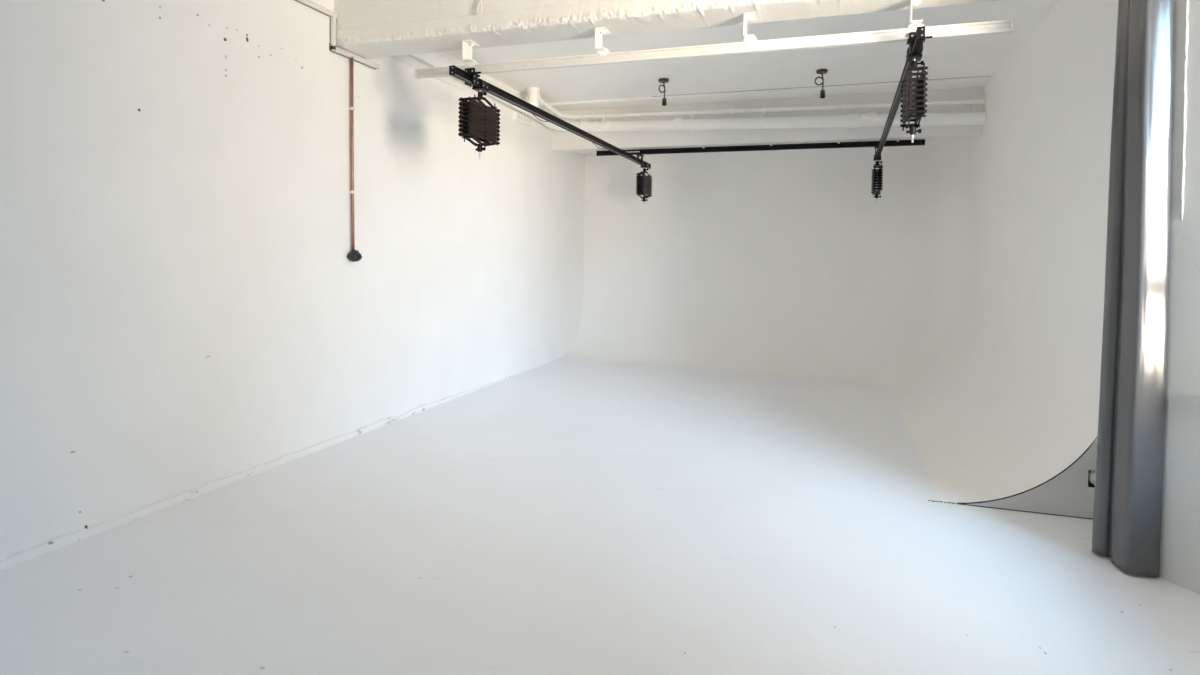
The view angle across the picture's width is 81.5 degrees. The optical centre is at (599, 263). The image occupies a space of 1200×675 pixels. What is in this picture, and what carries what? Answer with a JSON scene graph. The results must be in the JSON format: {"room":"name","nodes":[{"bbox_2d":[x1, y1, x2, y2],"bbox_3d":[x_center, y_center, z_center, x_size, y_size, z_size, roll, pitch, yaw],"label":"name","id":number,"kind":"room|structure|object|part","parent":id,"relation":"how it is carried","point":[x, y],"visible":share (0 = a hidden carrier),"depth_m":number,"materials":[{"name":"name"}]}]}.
{"room":"studio","nodes":[
{"label":"studio","id":0,"kind":"room"},
{"bbox_2d":[0,0,584,561],"bbox_3d":[-2.351,-0.363,4.628,0.120,3.560,13.900,1,1,18],"label":"wall","id":1,"kind":"structure","parent":0,"point":[184,307],"depth_m":4.42,"materials":[{"name":"paint"}]},
{"bbox_2d":[0,364,542,570],"bbox_3d":[-2.249,1.367,4.773,0.039,0.060,9.600,1,1,18],"label":"baseboard","id":2,"kind":"structure","parent":1,"relation":"attached to","point":[55,543],"depth_m":4.20,"materials":[{"name":"paint"}]},
{"bbox_2d":[295,0,379,69],"bbox_3d":[-2.221,-1.754,4.701,0.030,0.297,2.350,1,1,18],"label":"cable trunking","id":3,"kind":"object","parent":1,"relation":"attached to","point":[333,15],"visible":0.87,"depth_m":5.28,"materials":[{"name":"white plastic"}]},
{"bbox_2d":[347,57,361,261],"bbox_3d":[-1.943,-0.822,5.525,0.116,1.610,0.118,1,1,18],"label":"copper pipe","id":4,"kind":"object","parent":1,"relation":"attached to","point":[353,255],"visible":1,"depth_m":5.50,"materials":[{"name":"metal"}]},
{"bbox_2d":[389,56,549,128],"bbox_3d":[-1.270,-1.797,7.583,0.011,0.019,3.720,1,1,18],"label":"cable","id":5,"kind":"object","parent":1,"relation":"attached to","point":[389,56],"visible":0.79,"depth_m":7.06,"materials":[{"name":"white paint"}]},
{"bbox_2d":[514,111,531,126],"bbox_3d":[-0.938,-1.773,8.537,0.040,0.100,0.480,1,1,18],"label":"junction box","id":6,"kind":"object","parent":1,"relation":"attached to","point":[519,117],"visible":1,"depth_m":8.49,"materials":[{"name":"white paint"}]},
{"bbox_2d":[0,358,1199,674],"bbox_3d":[0.451,1.449,3.609,6.100,0.001,13.700,1,1,18],"label":"floor","id":7,"kind":"structure","parent":0,"point":[561,516],"depth_m":3.35,"materials":[{"name":"paint"}]},
{"bbox_2d":[443,0,1058,102],"bbox_3d":[0.545,-2.051,3.642,6.140,0.120,13.900,1,1,18],"label":"ceiling","id":8,"kind":"structure","parent":0,"point":[980,55],"depth_m":6.86,"materials":[{"name":"paint"}]},
{"bbox_2d":[658,78,668,105],"bbox_3d":[0.707,-1.909,7.754,0.116,0.291,0.116,1,1,6],"label":"socket","id":9,"kind":"object","parent":8,"relation":"hanging from","point":[661,80],"visible":1,"depth_m":7.73,"materials":[{"name":"brown metal"}]},
{"bbox_3d":[0.686,-1.930,7.735,0.096,0.180,0.024,0,1,-32],"label":"cord","id":10,"kind":"part","parent":9,"relation":"part of","materials":[{"name":"plastic"}]},
{"bbox_2d":[662,98,666,105],"bbox_3d":[0.716,-1.807,7.755,0.052,0.086,0.052,1,1,18],"label":"socket","id":11,"kind":"object","parent":9,"relation":"attached to","point":[664,103],"depth_m":7.73,"materials":[{"name":"black plastic"}]},
{"bbox_2d":[334,0,1003,57],"bbox_3d":[0.578,-1.807,4.625,5.390,0.401,0.375,1,1,18],"label":"beam","id":12,"kind":"structure","parent":8,"relation":"attached to","point":[364,28],"depth_m":4.85,"materials":[{"name":"paint"}]},
{"bbox_2d":[462,40,478,66],"bbox_3d":[-0.958,-1.556,5.178,0.085,0.175,0.140,1,1,18],"label":"hanger","id":13,"kind":"object","parent":12,"relation":"attached to","point":[467,45],"visible":0.91,"depth_m":5.17,"materials":[{"name":"white metal"}]},
{"bbox_2d":[476,0,482,14],"bbox_3d":[-0.838,-1.820,4.899,0.051,0.156,0.053,1,1,18],"label":"wire loop","id":14,"kind":"object","parent":12,"relation":"hanging from","point":[479,2],"visible":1,"depth_m":4.88,"materials":[{"name":"white metal"}]},
{"bbox_2d":[595,27,610,55],"bbox_3d":[0.021,-1.539,4.851,0.085,0.175,0.140,1,1,18],"label":"hanger","id":15,"kind":"object","parent":12,"relation":"hanging from","point":[599,31],"visible":0.95,"depth_m":4.84,"materials":[{"name":"white metal"}]},
{"bbox_2d":[743,12,757,43],"bbox_3d":[0.978,-1.522,4.532,0.085,0.175,0.140,1,1,18],"label":"hanger","id":16,"kind":"object","parent":12,"relation":"attached to","point":[749,39],"visible":0.94,"depth_m":4.52,"materials":[{"name":"white metal"}]},
{"bbox_2d":[908,0,923,29],"bbox_3d":[1.914,-1.505,4.220,0.085,0.175,0.140,1,1,18],"label":"hanger","id":17,"kind":"object","parent":12,"relation":"attached to","point":[913,25],"visible":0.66,"depth_m":4.21,"materials":[{"name":"white metal"}]},
{"bbox_2d":[414,19,1013,78],"bbox_3d":[0.500,-1.426,4.719,4.047,0.068,0.046,1,1,18],"label":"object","id":18,"kind":"object","parent":17,"relation":"hanging from","point":[1002,26],"visible":1,"depth_m":4.58,"materials":[{"name":"white metal"}]},
{"bbox_2d":[449,65,650,168],"bbox_3d":[-0.156,-1.394,7.384,0.140,0.173,5.205,1,1,20],"label":"sliding rail","id":19,"kind":"object","parent":18,"relation":"hanging from","point":[471,78],"visible":0.99,"depth_m":6.23,"materials":[{"name":"black metal"}]},
{"bbox_2d":[458,80,499,158],"bbox_3d":[-0.917,-1.099,5.333,0.114,0.583,0.476,1,1,18],"label":"pantograph","id":20,"kind":"object","parent":19,"relation":"hanging from","point":[477,120],"visible":0.99,"depth_m":5.27,"materials":[{"name":"black metal"}]},
{"bbox_3d":[-0.952,-0.973,5.346,0.006,0.062,0.476,1,1,18],"label":"scissor arm","id":21,"kind":"part","parent":20,"relation":"part of","materials":[{"name":"brown metal"}]},
{"bbox_2d":[478,92,486,96],"bbox_3d":[-0.901,-1.287,5.320,0.076,0.054,0.040,1,1,34],"label":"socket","id":22,"kind":"object","parent":20,"relation":"attached to","point":[480,94],"depth_m":5.31,"materials":[{"name":"black metal"}]},
{"bbox_3d":[-0.885,-1.196,5.321,0.006,0.062,0.476,1,1,18],"label":"scissor arm","id":23,"kind":"part","parent":20,"relation":"part of","materials":[{"name":"brown metal"}]},
{"bbox_3d":[-0.887,-0.972,5.324,0.006,0.062,0.476,1,1,18],"label":"scissor arm","id":24,"kind":"part","parent":20,"relation":"part of","materials":[{"name":"brown metal"}]},
{"bbox_3d":[-0.881,-0.972,5.322,0.006,0.062,0.476,1,1,18],"label":"scissor arm","id":25,"kind":"part","parent":20,"relation":"part of","materials":[{"name":"brown metal"}]},
{"bbox_3d":[-0.880,-1.004,5.322,0.006,0.062,0.476,1,1,18],"label":"scissor arm","id":26,"kind":"part","parent":20,"relation":"part of","materials":[{"name":"brown metal"}]},
{"bbox_3d":[-0.880,-1.036,5.321,0.006,0.062,0.476,1,1,18],"label":"scissor arm","id":27,"kind":"part","parent":20,"relation":"part of","materials":[{"name":"brown metal"}]},
{"bbox_3d":[-0.880,-1.068,5.321,0.006,0.062,0.476,1,1,18],"label":"scissor arm","id":28,"kind":"part","parent":20,"relation":"part of","materials":[{"name":"brown metal"}]},
{"bbox_3d":[-0.879,-1.100,5.320,0.006,0.062,0.476,1,1,18],"label":"scissor arm","id":29,"kind":"part","parent":20,"relation":"part of","materials":[{"name":"brown metal"}]},
{"bbox_3d":[-0.879,-1.132,5.319,0.006,0.062,0.476,1,1,18],"label":"scissor arm","id":30,"kind":"part","parent":20,"relation":"part of","materials":[{"name":"brown metal"}]},
{"bbox_3d":[-0.878,-1.164,5.319,0.006,0.062,0.476,1,1,18],"label":"scissor arm","id":31,"kind":"part","parent":20,"relation":"part of","materials":[{"name":"brown metal"}]},
{"bbox_3d":[-0.878,-1.196,5.319,0.006,0.062,0.476,1,1,18],"label":"scissor arm","id":32,"kind":"part","parent":20,"relation":"part of","materials":[{"name":"brown metal"}]},
{"bbox_2d":[636,163,651,204],"bbox_3d":[0.611,-1.100,9.609,0.114,0.583,0.476,1,1,18],"label":"pantograph","id":33,"kind":"object","parent":19,"relation":"hanging from","point":[644,182],"visible":1,"depth_m":9.54,"materials":[{"name":"black metal"}]},
{"bbox_2d":[874,26,932,158],"bbox_3d":[2.644,-1.348,6.339,0.139,0.162,4.994,1,1,18],"label":"sliding rail","id":34,"kind":"object","parent":18,"relation":"hanging from","point":[916,39],"visible":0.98,"depth_m":5.03,"materials":[{"name":"black metal"}]},
{"bbox_2d":[871,154,882,201],"bbox_3d":[3.416,-1.051,8.589,0.114,0.583,0.476,1,1,18],"label":"pantograph","id":35,"kind":"object","parent":34,"relation":"hanging from","point":[876,174],"visible":1,"depth_m":8.51,"materials":[{"name":"black metal"}]},
{"bbox_2d":[900,47,927,142],"bbox_3d":[1.956,-1.048,4.348,0.114,0.583,0.476,1,1,18],"label":"pantograph","id":36,"kind":"object","parent":34,"relation":"hanging from","point":[920,89],"visible":0.98,"depth_m":4.26,"materials":[{"name":"black metal"}]},
{"bbox_3d":[1.915,-0.922,4.363,0.006,0.062,0.476,1,1,18],"label":"scissor arm","id":37,"kind":"part","parent":36,"relation":"part of","materials":[{"name":"brown metal"}]},
{"bbox_3d":[1.915,-0.954,4.363,0.006,0.062,0.476,1,1,18],"label":"scissor arm","id":38,"kind":"part","parent":36,"relation":"part of","materials":[{"name":"brown metal"}]},
{"bbox_3d":[1.916,-0.986,4.362,0.006,0.062,0.476,1,1,18],"label":"scissor arm","id":39,"kind":"part","parent":36,"relation":"part of","materials":[{"name":"brown metal"}]},
{"bbox_3d":[1.916,-1.018,4.362,0.006,0.062,0.476,1,1,18],"label":"scissor arm","id":40,"kind":"part","parent":36,"relation":"part of","materials":[{"name":"brown metal"}]},
{"bbox_3d":[1.917,-1.050,4.361,0.006,0.062,0.476,1,1,18],"label":"scissor arm","id":41,"kind":"part","parent":36,"relation":"part of","materials":[{"name":"brown metal"}]},
{"bbox_3d":[1.917,-1.082,4.361,0.006,0.062,0.476,1,1,18],"label":"scissor arm","id":42,"kind":"part","parent":36,"relation":"part of","materials":[{"name":"brown metal"}]},
{"bbox_3d":[1.917,-1.114,4.360,0.006,0.062,0.476,1,1,18],"label":"scissor arm","id":43,"kind":"part","parent":36,"relation":"part of","materials":[{"name":"brown metal"}]},
{"bbox_3d":[1.918,-1.146,4.360,0.006,0.062,0.476,1,1,18],"label":"scissor arm","id":44,"kind":"part","parent":36,"relation":"part of","materials":[{"name":"brown metal"}]},
{"bbox_3d":[1.902,-0.876,4.197,0.112,0.035,0.030,1,1,18],"label":"guide plate","id":45,"kind":"part","parent":36,"relation":"part of","materials":[{"name":"black metal"}]},
{"bbox_2d":[910,61,923,66],"bbox_3d":[1.973,-1.236,4.335,0.076,0.054,0.040,1,1,34],"label":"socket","id":46,"kind":"object","parent":36,"relation":"attached to","point":[913,63],"depth_m":4.33,"materials":[{"name":"black metal"}]},
{"bbox_3d":[1.883,-0.903,4.137,0.106,0.016,0.017,1,1,18],"label":"cross rod","id":47,"kind":"part","parent":36,"relation":"part of","materials":[{"name":"black metal"}]},
{"bbox_3d":[1.883,-0.935,4.136,0.106,0.016,0.017,1,1,18],"label":"cross rod","id":48,"kind":"part","parent":36,"relation":"part of","materials":[{"name":"black metal"}]},
{"bbox_3d":[1.883,-0.967,4.136,0.106,0.016,0.017,1,1,18],"label":"cross rod","id":49,"kind":"part","parent":36,"relation":"part of","materials":[{"name":"black metal"}]},
{"bbox_3d":[1.884,-0.999,4.136,0.106,0.016,0.017,1,1,18],"label":"cross rod","id":50,"kind":"part","parent":36,"relation":"part of","materials":[{"name":"black metal"}]},
{"bbox_3d":[1.884,-1.031,4.135,0.106,0.016,0.017,1,1,18],"label":"cross rod","id":51,"kind":"part","parent":36,"relation":"part of","materials":[{"name":"black metal"}]},
{"bbox_3d":[1.885,-1.063,4.135,0.106,0.016,0.017,1,1,18],"label":"cross rod","id":52,"kind":"part","parent":36,"relation":"part of","materials":[{"name":"black metal"}]},
{"bbox_3d":[1.885,-1.095,4.134,0.106,0.016,0.017,1,1,18],"label":"cross rod","id":53,"kind":"part","parent":36,"relation":"part of","materials":[{"name":"black metal"}]},
{"bbox_3d":[1.885,-1.127,4.133,0.106,0.016,0.017,1,1,18],"label":"cross rod","id":54,"kind":"part","parent":36,"relation":"part of","materials":[{"name":"black metal"}]},
{"bbox_3d":[1.886,-1.159,4.133,0.106,0.016,0.017,1,1,18],"label":"cross rod","id":55,"kind":"part","parent":36,"relation":"part of","materials":[{"name":"black metal"}]},
{"bbox_3d":[1.986,-0.921,4.339,0.006,0.062,0.476,1,1,18],"label":"scissor arm","id":56,"kind":"part","parent":36,"relation":"part of","materials":[{"name":"brown metal"}]},
{"bbox_2d":[411,52,986,132],"bbox_3d":[1.215,-1.798,6.723,5.170,0.468,3.966,1,1,18],"label":"ceiling beam","id":57,"kind":"structure","parent":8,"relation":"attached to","point":[436,59],"depth_m":8.27,"materials":[{"name":"white paint"}]},
{"bbox_2d":[541,76,991,110],"bbox_3d":[1.778,-2.043,8.476,5.220,0.040,0.450,1,1,18],"label":"ceiling strip","id":58,"kind":"object","parent":8,"relation":"attached to","point":[972,82],"visible":0.71,"depth_m":8.33,"materials":[{"name":"paint"}]},
{"bbox_2d":[652,76,985,96],"bbox_3d":[2.407,-2.038,8.024,3.720,0.005,0.007,1,1,18],"label":"joint","id":59,"kind":"object","parent":8,"relation":"attached to","point":[979,76],"visible":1,"depth_m":8.00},
{"bbox_2d":[815,69,827,97],"bbox_3d":[2.321,-1.882,7.290,0.116,0.291,0.116,0,1,-33],"label":"socket","id":60,"kind":"object","parent":8,"relation":"hanging from","point":[819,71],"visible":1,"depth_m":7.27,"materials":[{"name":"brown metal"}]},
{"bbox_3d":[2.296,-1.903,7.299,0.095,0.180,0.025,1,1,12],"label":"cord","id":61,"kind":"part","parent":60,"relation":"part of","materials":[{"name":"plastic"}]},
{"bbox_2d":[820,90,824,97],"bbox_3d":[2.329,-1.779,7.290,0.052,0.086,0.052,1,1,18],"label":"socket","id":62,"kind":"object","parent":60,"relation":"attached to","point":[822,93],"depth_m":7.27,"materials":[{"name":"black plastic"}]},
{"bbox_2d":[1091,0,1173,576],"bbox_3d":[2.580,-0.247,3.402,0.145,3.426,0.337,1,1,-3],"label":"curtain","id":63,"kind":"object","parent":8,"relation":"hanging from","point":[1127,511],"visible":1,"depth_m":3.28,"materials":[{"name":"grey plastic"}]},
{"bbox_2d":[561,0,1117,502],"bbox_3d":[1.372,-0.320,7.351,5.220,3.439,5.420,1,1,18],"label":"wall","id":64,"kind":"structure","parent":0,"point":[970,292],"depth_m":8.80,"materials":[{"name":"paint"}]},
{"bbox_2d":[552,87,983,154],"bbox_3d":[2.119,-1.788,9.498,5.230,0.555,1.800,1,1,18],"label":"ceiling beam","id":65,"kind":"structure","parent":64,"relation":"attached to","point":[562,141],"depth_m":8.58,"materials":[{"name":"paint"}]},
{"bbox_2d":[596,139,924,155],"bbox_3d":[1.910,-1.491,8.935,4.120,0.084,0.068,1,1,18],"label":"rail","id":66,"kind":"object","parent":65,"relation":"attached to","point":[897,142],"visible":0.8,"depth_m":8.84,"materials":[{"name":"black metal"}]},
{"bbox_3d":[0.364,-1.512,9.420,0.420,0.062,0.006,1,1,18],"label":"label plate","id":67,"kind":"part","parent":66,"relation":"part of","materials":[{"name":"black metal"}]},
{"bbox_2d":[539,93,985,120],"bbox_3d":[1.760,-1.877,8.127,5.024,0.338,1.026,1,1,18],"label":"pipe","id":68,"kind":"object","parent":65,"relation":"attached to","point":[973,101],"visible":0.92,"depth_m":8.50,"materials":[{"name":"white metal"}]},
{"bbox_2d":[956,437,1096,519],"bbox_3d":[2.568,1.080,4.103,0.832,0.779,0.016,1,1,18],"label":"trim","id":69,"kind":"structure","parent":64,"relation":"attached to","point":[1077,459],"depth_m":4.11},
{"bbox_2d":[968,438,1096,518],"bbox_3d":[2.578,1.005,4.099,0.830,0.925,0.010,1,1,18],"label":"end panel","id":70,"kind":"object","parent":64,"relation":"attached to","point":[1068,493],"visible":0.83,"depth_m":4.05,"materials":[{"name":"paint"}]},
{"bbox_2d":[1089,471,1095,485],"bbox_3d":[2.866,1.236,4.022,0.073,0.092,0.043,1,1,18],"label":"crumpled paper","id":71,"kind":"object","parent":70,"relation":"in","point":[1092,473],"visible":0.39,"depth_m":4.02,"materials":[{"name":"white paper"}]},
{"bbox_2d":[981,470,1094,501],"bbox_3d":[2.595,1.002,4.150,0.829,0.926,0.002,1,1,18],"label":"hollow","id":72,"kind":"object","parent":64,"relation":"attached to","point":[1090,484],"visible":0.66,"depth_m":4.07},
{"bbox_2d":[1159,0,1199,593],"bbox_3d":[3.074,-0.233,3.226,0.918,3.440,1.325,1,1,18],"label":"wall","id":73,"kind":"structure","parent":0,"point":[1180,515],"depth_m":3.19,"materials":[{"name":"paint"}]},
{"bbox_2d":[1181,0,1188,217],"bbox_3d":[2.688,-1.073,3.192,0.017,1.750,0.017,0,1,-15],"label":"bead","id":74,"kind":"object","parent":73,"relation":"attached to","point":[1187,3],"visible":1,"depth_m":3.19,"materials":[{"name":"white metal"}]}
]}

